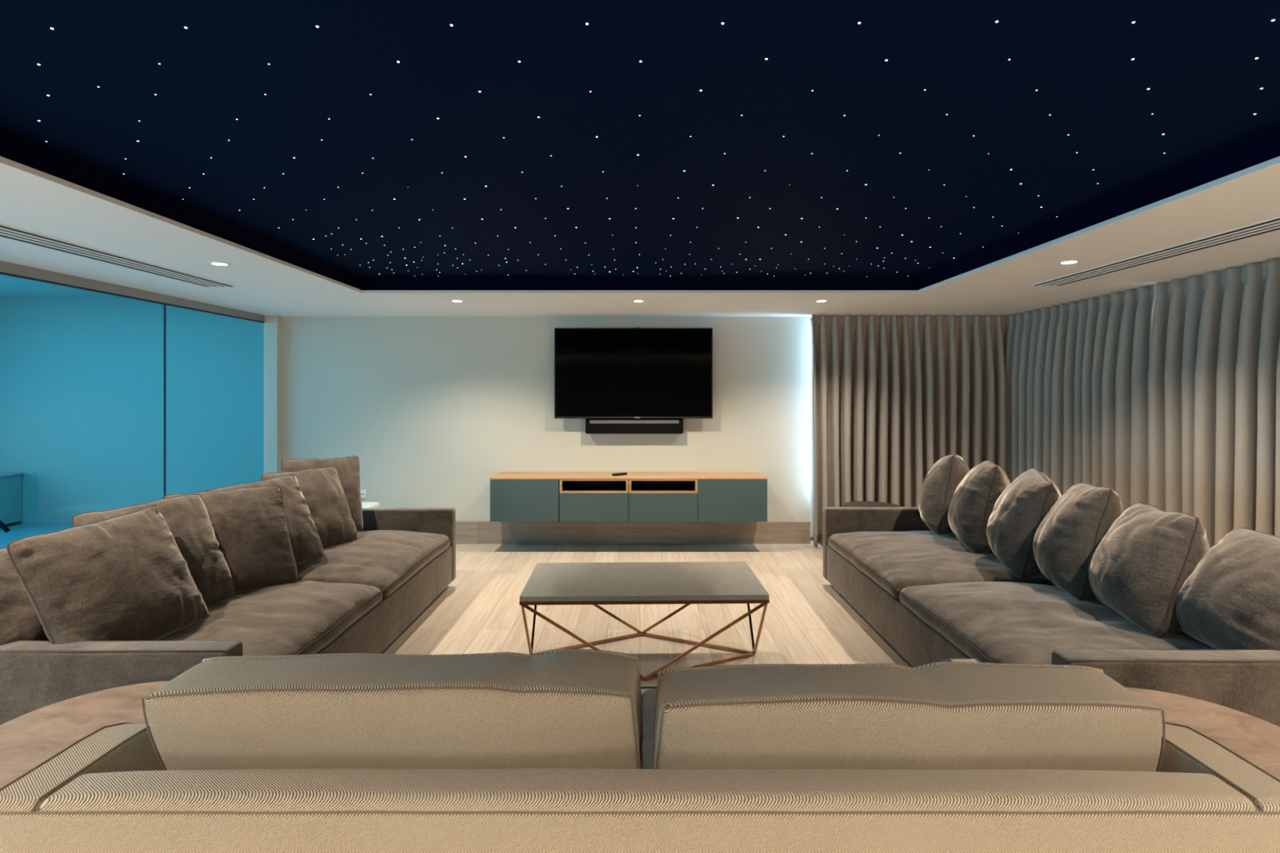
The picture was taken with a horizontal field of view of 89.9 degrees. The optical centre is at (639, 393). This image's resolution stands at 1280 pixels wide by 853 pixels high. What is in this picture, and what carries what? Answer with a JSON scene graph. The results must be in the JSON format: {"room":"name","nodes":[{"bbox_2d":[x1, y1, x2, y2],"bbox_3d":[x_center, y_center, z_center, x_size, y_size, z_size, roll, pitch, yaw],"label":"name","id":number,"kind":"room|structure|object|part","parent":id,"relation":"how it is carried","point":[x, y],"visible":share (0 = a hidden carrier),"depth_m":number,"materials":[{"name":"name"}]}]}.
{"room":"home theater lounge","nodes":[
{"label":"home theater lounge","id":0,"kind":"room"},
{"bbox_2d":[0,274,125,297],"bbox_3d":[-5.840,-1.110,2.150,4.720,0.180,9.700,0,0,0],"label":"ceiling","id":1,"kind":"structure","parent":0,"point":[11,286],"depth_m":6.40,"materials":[{"name":"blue paint"}]},
{"bbox_2d":[0,297,264,524],"bbox_3d":[-5.910,0.100,6.935,4.580,2.600,0.130,0,0,0],"label":"wall","id":2,"kind":"structure","parent":0,"point":[82,380],"depth_m":6.87,"materials":[{"name":"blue paint"}]},
{"bbox_2d":[0,524,912,693],"bbox_3d":[-2.225,1.460,2.250,11.950,0.120,9.900,0,0,0],"label":"floor","id":3,"kind":"structure","parent":0,"point":[806,620],"depth_m":4.01,"materials":[{"name":"brown wood"}]},
{"bbox_2d":[0,520,10,533],"bbox_3d":[-5.176,1.007,4.600,0.803,0.788,0.532,0,0,0],"label":"deck chair","id":4,"kind":"object","parent":3,"relation":"on","point":[2,526],"visible":1,"depth_m":4.84,"materials":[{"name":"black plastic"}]},
{"bbox_2d":[0,472,24,525],"bbox_3d":[-7.360,1.125,6.624,1.520,0.550,0.488,0,0,0],"label":"base cabinet","id":5,"kind":"object","parent":3,"relation":"on","point":[11,483],"visible":0.96,"depth_m":6.74,"materials":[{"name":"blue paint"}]},
{"bbox_2d":[0,680,169,788],"bbox_3d":[-1.450,1.150,1.720,0.576,0.500,0.576,0,0,0],"label":"side table","id":6,"kind":"object","parent":3,"relation":"on","point":[27,740],"visible":0.32,"depth_m":1.75,"materials":[{"name":"brown wood"}]},
{"bbox_2d":[0,507,455,725],"bbox_3d":[-1.866,1.114,3.362,1.067,0.572,2.585,0,0,0],"label":"sofa","id":7,"kind":"object","parent":3,"relation":"on","point":[366,591],"visible":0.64,"depth_m":2.81,"materials":[{"name":"beige fabric"}]},
{"bbox_2d":[0,546,49,645],"bbox_3d":[-2.200,0.753,2.271,0.259,0.408,0.396,0,0,-1],"label":"cushion","id":8,"kind":"object","parent":7,"relation":"on","point":[20,620],"visible":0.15,"depth_m":2.19,"materials":[{"name":"beige fabric"}]},
{"bbox_2d":[6,505,209,644],"bbox_3d":[-1.935,0.714,2.389,0.304,0.502,0.561,0,0,9],"label":"cushion","id":9,"kind":"object","parent":7,"relation":"on","point":[126,577],"visible":0.84,"depth_m":2.29,"materials":[{"name":"beige fabric"}]},
{"bbox_3d":[-1.867,1.090,2.118,1.065,0.516,0.095,0,0,0],"label":"arm","id":10,"kind":"part","parent":7,"relation":"part of","materials":[{"name":"beige fabric"}]},
{"bbox_2d":[71,493,235,605],"bbox_3d":[-2.032,0.710,2.724,0.287,0.489,0.528,0,0,20],"label":"cushion","id":11,"kind":"object","parent":7,"relation":"on","point":[187,517],"visible":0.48,"depth_m":2.80,"materials":[{"name":"beige fabric"}]},
{"bbox_2d":[162,484,297,595],"bbox_3d":[-1.939,0.709,3.068,0.295,0.487,0.519,0,0,36],"label":"cushion","id":12,"kind":"object","parent":7,"relation":"on","point":[249,524],"visible":0.67,"depth_m":3.07,"materials":[{"name":"beige fabric"}]},
{"bbox_2d":[204,474,324,565],"bbox_3d":[-1.992,0.713,3.439,0.293,0.493,0.537,0,0,22],"label":"cushion","id":13,"kind":"object","parent":7,"relation":"on","point":[307,547],"visible":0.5,"depth_m":3.52,"materials":[{"name":"beige fabric"}]},
{"bbox_2d":[159,580,382,656],"bbox_3d":[-1.796,1.015,2.766,0.926,0.178,1.194,0,0,0],"label":"seat cushion","id":14,"kind":"object","parent":7,"relation":"on","point":[301,617],"depth_m":2.78,"materials":[{"name":"beige fabric"}]},
{"bbox_2d":[260,466,358,548],"bbox_3d":[-1.987,0.710,3.899,0.285,0.480,0.519,0,0,24],"label":"cushion","id":15,"kind":"object","parent":7,"relation":"on","point":[322,489],"visible":0.54,"depth_m":3.91,"materials":[{"name":"beige fabric"}]},
{"bbox_2d":[281,455,363,531],"bbox_3d":[-2.107,0.691,4.280,0.517,0.523,0.240,0,0,-44],"label":"cushion","id":16,"kind":"object","parent":7,"relation":"on","point":[348,468],"visible":0.38,"depth_m":4.35,"materials":[{"name":"beige fabric"}]},
{"bbox_2d":[296,529,450,598],"bbox_3d":[-1.796,1.014,3.960,0.928,0.184,1.192,0,0,0],"label":"seat cushion","id":17,"kind":"object","parent":7,"relation":"on","point":[388,561],"depth_m":3.74,"materials":[{"name":"beige fabric"}]},
{"bbox_3d":[-1.867,1.088,4.607,1.065,0.520,0.095,0,0,0],"label":"arm","id":18,"kind":"part","parent":7,"relation":"part of","materials":[{"name":"beige fabric"}]},
{"bbox_2d":[361,502,379,508],"bbox_3d":[-2.468,1.167,5.290,0.500,0.467,0.420,0,0,0],"label":"side table","id":19,"kind":"object","parent":3,"relation":"on","point":[364,504],"visible":0.13,"depth_m":5.37,"materials":[{"name":"white"}]},
{"bbox_2d":[0,648,1279,852],"bbox_3d":[0.013,0.974,1.629,2.225,0.851,1.143,0,0,0],"label":"sofa","id":20,"kind":"object","parent":3,"relation":"on","point":[560,750],"visible":1,"depth_m":1.19,"materials":[{"name":"beige fabric"}]},
{"bbox_3d":[-1.051,1.010,1.630,0.098,0.660,1.140,0,0,0],"label":"arm","id":21,"kind":"part","parent":20,"relation":"part of"},
{"bbox_2d":[145,652,641,770],"bbox_3d":[-0.469,0.754,1.323,0.945,0.412,0.260,0,0,0],"label":"cushion","id":22,"kind":"object","parent":20,"relation":"on","point":[498,710],"depth_m":1.20,"materials":[{"name":"beige fabric"}]},
{"bbox_3d":[0.013,1.022,1.073,2.225,0.657,0.033,0,0,0],"label":"panel","id":23,"kind":"part","parent":20,"relation":"part of","materials":[{"name":"beige fabric"}]},
{"bbox_3d":[0.013,1.009,1.109,2.045,0.681,0.098,0,0,0],"label":"backrest","id":24,"kind":"part","parent":20,"relation":"part of","materials":[{"name":"beige fabric"}]},
{"bbox_2d":[640,688,657,768],"bbox_3d":[0.510,1.023,1.655,1.046,0.160,0.970,0,0,0],"label":"seat cushion","id":25,"kind":"object","parent":20,"relation":"on","point":[649,696],"depth_m":1.86,"materials":[{"name":"grey fabric"}]},
{"bbox_2d":[653,665,1161,772],"bbox_3d":[0.514,0.767,1.318,0.978,0.386,0.256,0,0,0],"label":"cushion","id":26,"kind":"object","parent":20,"relation":"on","point":[721,717],"depth_m":1.20,"materials":[{"name":"beige fabric"}]},
{"bbox_3d":[1.076,1.010,1.630,0.098,0.660,1.140,0,0,0],"label":"arm","id":27,"kind":"part","parent":20,"relation":"part of"},
{"bbox_2d":[519,561,768,680],"bbox_3d":[0.017,1.188,3.408,1.210,0.416,0.616,0,0,-1],"label":"coffee table","id":28,"kind":"object","parent":3,"relation":"on","point":[686,583],"visible":0.94,"depth_m":3.29,"materials":[{"name":"grey stone"}]},
{"bbox_3d":[-0.573,1.205,3.247,0.012,0.378,0.305,0,0,-1],"label":"leg","id":29,"kind":"part","parent":28,"relation":"part of","materials":[{"name":"orange metal"}]},
{"bbox_3d":[-0.579,1.205,3.542,0.012,0.378,0.305,0,0,-1],"label":"leg","id":30,"kind":"part","parent":28,"relation":"part of","materials":[{"name":"orange metal"}]},
{"bbox_3d":[-0.273,1.205,3.105,0.599,0.380,0.012,0,0,-1],"label":"leg","id":31,"kind":"part","parent":28,"relation":"part of","materials":[{"name":"orange metal"}]},
{"bbox_3d":[-0.286,1.205,3.697,0.599,0.380,0.012,0,0,-1],"label":"leg","id":32,"kind":"part","parent":28,"relation":"part of","materials":[{"name":"orange metal"}]},
{"bbox_3d":[0.017,1.014,3.408,1.210,0.016,0.616,0,0,-1],"label":"frame","id":33,"kind":"part","parent":28,"relation":"part of","materials":[{"name":"orange metal"}]},
{"bbox_3d":[0.307,1.205,3.711,0.599,0.380,0.012,0,0,-1],"label":"leg","id":34,"kind":"part","parent":28,"relation":"part of","materials":[{"name":"orange metal"}]},
{"bbox_3d":[0.320,1.205,3.119,0.599,0.380,0.012,0,0,-1],"label":"leg","id":35,"kind":"part","parent":28,"relation":"part of","materials":[{"name":"orange metal"}]},
{"bbox_3d":[0.607,1.205,3.569,0.012,0.378,0.305,0,0,-1],"label":"leg","id":36,"kind":"part","parent":28,"relation":"part of","materials":[{"name":"orange metal"}]},
{"bbox_3d":[0.613,1.205,3.273,0.012,0.378,0.305,0,0,-1],"label":"leg","id":37,"kind":"part","parent":28,"relation":"part of","materials":[{"name":"orange metal"}]},
{"bbox_2d":[843,501,902,506],"bbox_3d":[1.860,1.150,5.120,0.450,0.500,0.450,0,0,0],"label":"side table","id":38,"kind":"object","parent":3,"relation":"on","point":[854,504],"visible":0.35,"depth_m":5.16,"materials":[{"name":"brown wood"}]},
{"bbox_2d":[822,506,1279,727],"bbox_3d":[1.867,1.115,3.342,1.066,0.570,2.695,0,0,0],"label":"sofa","id":39,"kind":"object","parent":3,"relation":"on","point":[932,598],"visible":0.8,"depth_m":2.82,"materials":[{"name":"beige fabric"}]},
{"bbox_3d":[1.867,1.089,4.643,1.065,0.518,0.095,0,0,0],"label":"arm","id":40,"kind":"part","parent":39,"relation":"part of","materials":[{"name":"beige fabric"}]},
{"bbox_2d":[827,530,1056,599],"bbox_3d":[1.796,1.014,3.968,0.925,0.187,1.246,0,0,0],"label":"seat cushion","id":41,"kind":"object","parent":39,"relation":"on","point":[888,562],"depth_m":3.70,"materials":[{"name":"beige fabric"}]},
{"bbox_2d":[918,453,969,534],"bbox_3d":[2.094,0.684,4.378,0.380,0.562,0.471,0,0,8],"label":"cushion","id":42,"kind":"object","parent":39,"relation":"on","point":[940,484],"visible":0.77,"depth_m":4.19,"materials":[{"name":"beige fabric"}]},
{"bbox_2d":[947,460,1010,553],"bbox_3d":[2.098,0.685,3.938,0.368,0.537,0.485,0,0,15],"label":"cushion","id":43,"kind":"object","parent":39,"relation":"on","point":[973,501],"visible":0.81,"depth_m":3.75,"materials":[{"name":"beige fabric"}]},
{"bbox_2d":[986,467,1061,579],"bbox_3d":[2.083,0.691,3.470,0.370,0.536,0.481,0,0,34],"label":"cushion","id":44,"kind":"object","parent":39,"relation":"on","point":[1016,515],"visible":0.87,"depth_m":3.30,"materials":[{"name":"beige fabric"}]},
{"bbox_2d":[898,582,1213,664],"bbox_3d":[1.796,1.010,2.718,0.925,0.187,1.248,0,0,0],"label":"seat cushion","id":45,"kind":"object","parent":39,"relation":"on","point":[987,622],"depth_m":2.70,"materials":[{"name":"beige fabric"}]},
{"bbox_2d":[1032,483,1123,600],"bbox_3d":[2.107,0.694,3.082,0.384,0.536,0.476,0,0,7],"label":"cushion","id":46,"kind":"object","parent":39,"relation":"on","point":[1065,541],"visible":0.81,"depth_m":2.92,"materials":[{"name":"beige fabric"}]},
{"bbox_2d":[1088,502,1209,638],"bbox_3d":[2.097,0.715,2.663,0.382,0.488,0.485,0,0,7],"label":"cushion","id":47,"kind":"object","parent":39,"relation":"on","point":[1140,567],"visible":0.91,"depth_m":2.50,"materials":[{"name":"beige fabric"}]},
{"bbox_3d":[1.867,1.089,2.042,1.065,0.517,0.095,0,0,0],"label":"arm","id":48,"kind":"part","parent":39,"relation":"part of","materials":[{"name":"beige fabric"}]},
{"bbox_2d":[1176,527,1279,650],"bbox_3d":[2.188,0.738,2.284,0.379,0.448,0.490,0,0,10],"label":"cushion","id":49,"kind":"object","parent":39,"relation":"on","point":[1230,600],"visible":0.78,"depth_m":2.23,"materials":[{"name":"beige fabric"}]},
{"bbox_2d":[1124,687,1279,779],"bbox_3d":[1.445,1.150,1.680,0.576,0.500,0.576,0,0,0],"label":"side table","id":50,"kind":"object","parent":3,"relation":"on","point":[1257,740],"visible":0.21,"depth_m":1.74,"materials":[{"name":"brown wood"}]},
{"bbox_2d":[282,316,809,521],"bbox_3d":[-0.938,0.100,6.045,5.045,2.600,0.150,0,0,0],"label":"wall","id":51,"kind":"structure","parent":0,"point":[430,409],"depth_m":5.97,"materials":[{"name":"grey paint"}]},
{"bbox_2d":[0,260,264,495],"bbox_3d":[-3.458,0.343,1.593,0.045,2.114,8.585,0,0,0],"label":"window","id":52,"kind":"structure","parent":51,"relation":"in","point":[7,268],"depth_m":4.32,"materials":[{"name":"black metal"}]},
{"bbox_2d":[264,315,282,474],"bbox_3d":[-3.392,0.343,5.928,0.113,2.114,0.085,0,0,0],"label":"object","id":53,"kind":"structure","parent":51,"relation":"attached to","point":[273,323],"depth_m":5.88,"materials":[{"name":"grey paint"}]},
{"bbox_2d":[360,489,365,497],"bbox_3d":[-2.604,0.940,5.964,0.102,0.078,0.012,0,0,0],"label":"wall socket","id":54,"kind":"object","parent":51,"relation":"attached to","point":[362,491],"visible":0.4,"depth_m":5.96,"materials":[{"name":"white plastic"}]},
{"bbox_2d":[489,471,767,521],"bbox_3d":[-0.098,0.924,5.756,2.406,0.381,0.415,0,0,0],"label":"media console","id":55,"kind":"object","parent":51,"relation":"attached to","point":[514,496],"visible":1,"depth_m":5.55,"materials":[{"name":"teal paint"}]},
{"bbox_3d":[-1.002,0.931,5.559,0.595,0.366,0.019,0,0,0],"label":"door","id":56,"kind":"part","parent":55,"relation":"part of","materials":[{"name":"teal paint"}]},
{"bbox_3d":[-0.399,0.992,5.559,0.595,0.246,0.019,0,0,0],"label":"drawer","id":57,"kind":"part","parent":55,"relation":"part of","materials":[{"name":"teal paint"}]},
{"bbox_2d":[612,472,626,475],"bbox_3d":[-0.181,0.723,5.720,0.150,0.021,0.040,0,0,-38],"label":"remote control","id":58,"kind":"object","parent":55,"relation":"on","point":[617,473],"visible":1,"depth_m":5.70,"materials":[{"name":"black plastic"}]},
{"bbox_3d":[0.202,0.992,5.559,0.595,0.246,0.019,0,0,0],"label":"drawer","id":59,"kind":"part","parent":55,"relation":"part of","materials":[{"name":"teal paint"}]},
{"bbox_3d":[0.803,0.931,5.559,0.601,0.366,0.019,0,0,0],"label":"door","id":60,"kind":"part","parent":55,"relation":"part of","materials":[{"name":"teal paint"}]},
{"bbox_2d":[455,521,810,543],"bbox_3d":[-0.875,1.298,5.961,4.920,0.205,0.018,0,0,0],"label":"baseboard","id":61,"kind":"structure","parent":51,"relation":"attached to","point":[466,532],"depth_m":5.95,"materials":[{"name":"brown wood"}]},
{"bbox_2d":[554,327,712,418],"bbox_3d":[-0.059,-0.185,5.899,1.443,0.832,0.131,0,0,0],"label":"television","id":62,"kind":"object","parent":51,"relation":"attached to","point":[636,372],"visible":1,"depth_m":5.84,"materials":[{"name":"black plastic"}]},
{"bbox_2d":[585,418,683,433],"bbox_3d":[-0.052,0.300,5.912,0.896,0.143,0.108,0,0,0],"label":"soundbar","id":63,"kind":"object","parent":51,"relation":"attached to","point":[592,425],"visible":0.85,"depth_m":5.86,"materials":[{"name":"black plastic"}]},
{"bbox_2d":[0,0,1279,276],"bbox_3d":[0.000,-0.857,2.175,4.160,0.050,4.990,0,0,0],"label":"ceiling","id":64,"kind":"structure","parent":0,"point":[1201,70],"depth_m":1.93,"materials":[{"name":"blue"}]},
{"bbox_2d":[0,155,1279,318],"bbox_3d":[0.065,-0.724,1.800,7.370,0.020,9.000,0,0,0],"label":"ceiling","id":65,"kind":"structure","parent":0,"point":[33,200],"depth_m":3.73,"materials":[{"name":"white paint"}]},
{"bbox_2d":[0,223,237,287],"bbox_3d":[-2.797,-0.711,2.740,0.207,0.006,3.092,0,0,0],"label":"ceiling vent","id":66,"kind":"object","parent":65,"relation":"in","point":[6,231],"visible":1,"depth_m":3.31,"materials":[{"name":"black"}]},
{"bbox_2d":[208,261,230,266],"bbox_3d":[-2.310,-0.711,3.520,0.100,0.006,0.100,0,0,0],"label":"recessed light","id":67,"kind":"object","parent":65,"relation":"in","point":[215,263],"visible":1,"depth_m":3.51,"materials":[{"name":"white plastic"}]},
{"bbox_2d":[450,299,463,302],"bbox_3d":[-1.410,-0.711,4.940,0.100,0.006,0.100,0,0,0],"label":"recessed light","id":68,"kind":"object","parent":65,"relation":"in","point":[452,300],"visible":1,"depth_m":4.92,"materials":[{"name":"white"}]},
{"bbox_2d":[631,299,644,302],"bbox_3d":[-0.010,-0.711,4.940,0.100,0.006,0.100,0,0,0],"label":"recessed light","id":69,"kind":"object","parent":65,"relation":"in","point":[633,300],"visible":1,"depth_m":4.92,"materials":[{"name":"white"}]},
{"bbox_2d":[0,125,1279,290],"bbox_3d":[0.065,-0.793,1.800,7.370,0.118,9.000,0,0,0],"label":"ceiling cove","id":70,"kind":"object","parent":65,"relation":"attached to","point":[14,146],"depth_m":3.22,"materials":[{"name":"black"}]},
{"bbox_2d":[814,299,828,302],"bbox_3d":[1.400,-0.711,4.940,0.100,0.006,0.100,0,0,0],"label":"recessed light","id":71,"kind":"object","parent":65,"relation":"in","point":[818,300],"visible":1,"depth_m":4.92,"materials":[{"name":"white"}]},
{"bbox_2d":[811,314,1013,547],"bbox_3d":[2.467,0.336,5.824,1.819,2.099,0.204,0,0,0],"label":"curtain","id":72,"kind":"object","parent":65,"relation":"hanging from","point":[894,396],"visible":0.77,"depth_m":5.79,"materials":[{"name":"beige fabric"}]},
{"bbox_2d":[1057,259,1079,264],"bbox_3d":[2.330,-0.711,3.480,0.100,0.006,0.100,0,0,0],"label":"recessed light","id":73,"kind":"object","parent":65,"relation":"in","point":[1072,261],"visible":1,"depth_m":3.47,"materials":[{"name":"white plastic"}]},
{"bbox_2d":[1004,284,1156,511],"bbox_3d":[3.367,0.336,4.970,0.198,2.099,1.692,0,0,0],"label":"curtain","id":74,"kind":"object","parent":65,"relation":"hanging from","point":[1077,387],"visible":0.7,"depth_m":4.75,"materials":[{"name":"beige fabric"}]},
{"bbox_2d":[1030,216,1279,286],"bbox_3d":[2.683,-0.711,2.720,0.197,0.006,3.052,0,0,0],"label":"ceiling vent","id":75,"kind":"object","parent":65,"relation":"in","point":[1273,224],"visible":1,"depth_m":3.20,"materials":[{"name":"black"}]},
{"bbox_2d":[1147,257,1279,548],"bbox_3d":[3.356,0.336,2.562,0.197,2.099,3.148,0,0,0],"label":"curtain","id":76,"kind":"object","parent":65,"relation":"hanging from","point":[1214,373],"visible":0.75,"depth_m":3.65,"materials":[{"name":"beige fabric"}]},
{"bbox_3d":[2.667,0.100,6.205,2.165,2.600,0.130,0,0,0],"label":"wall","id":77,"kind":"structure","parent":0,"visible":0},
{"bbox_2d":[809,320,813,537],"bbox_3d":[2.585,0.340,6.115,1.930,2.060,0.040,0,0,0],"label":"window","id":78,"kind":"structure","parent":77,"relation":"in","point":[811,493],"depth_m":6.11,"materials":[{"name":"white glass"}]}
]}

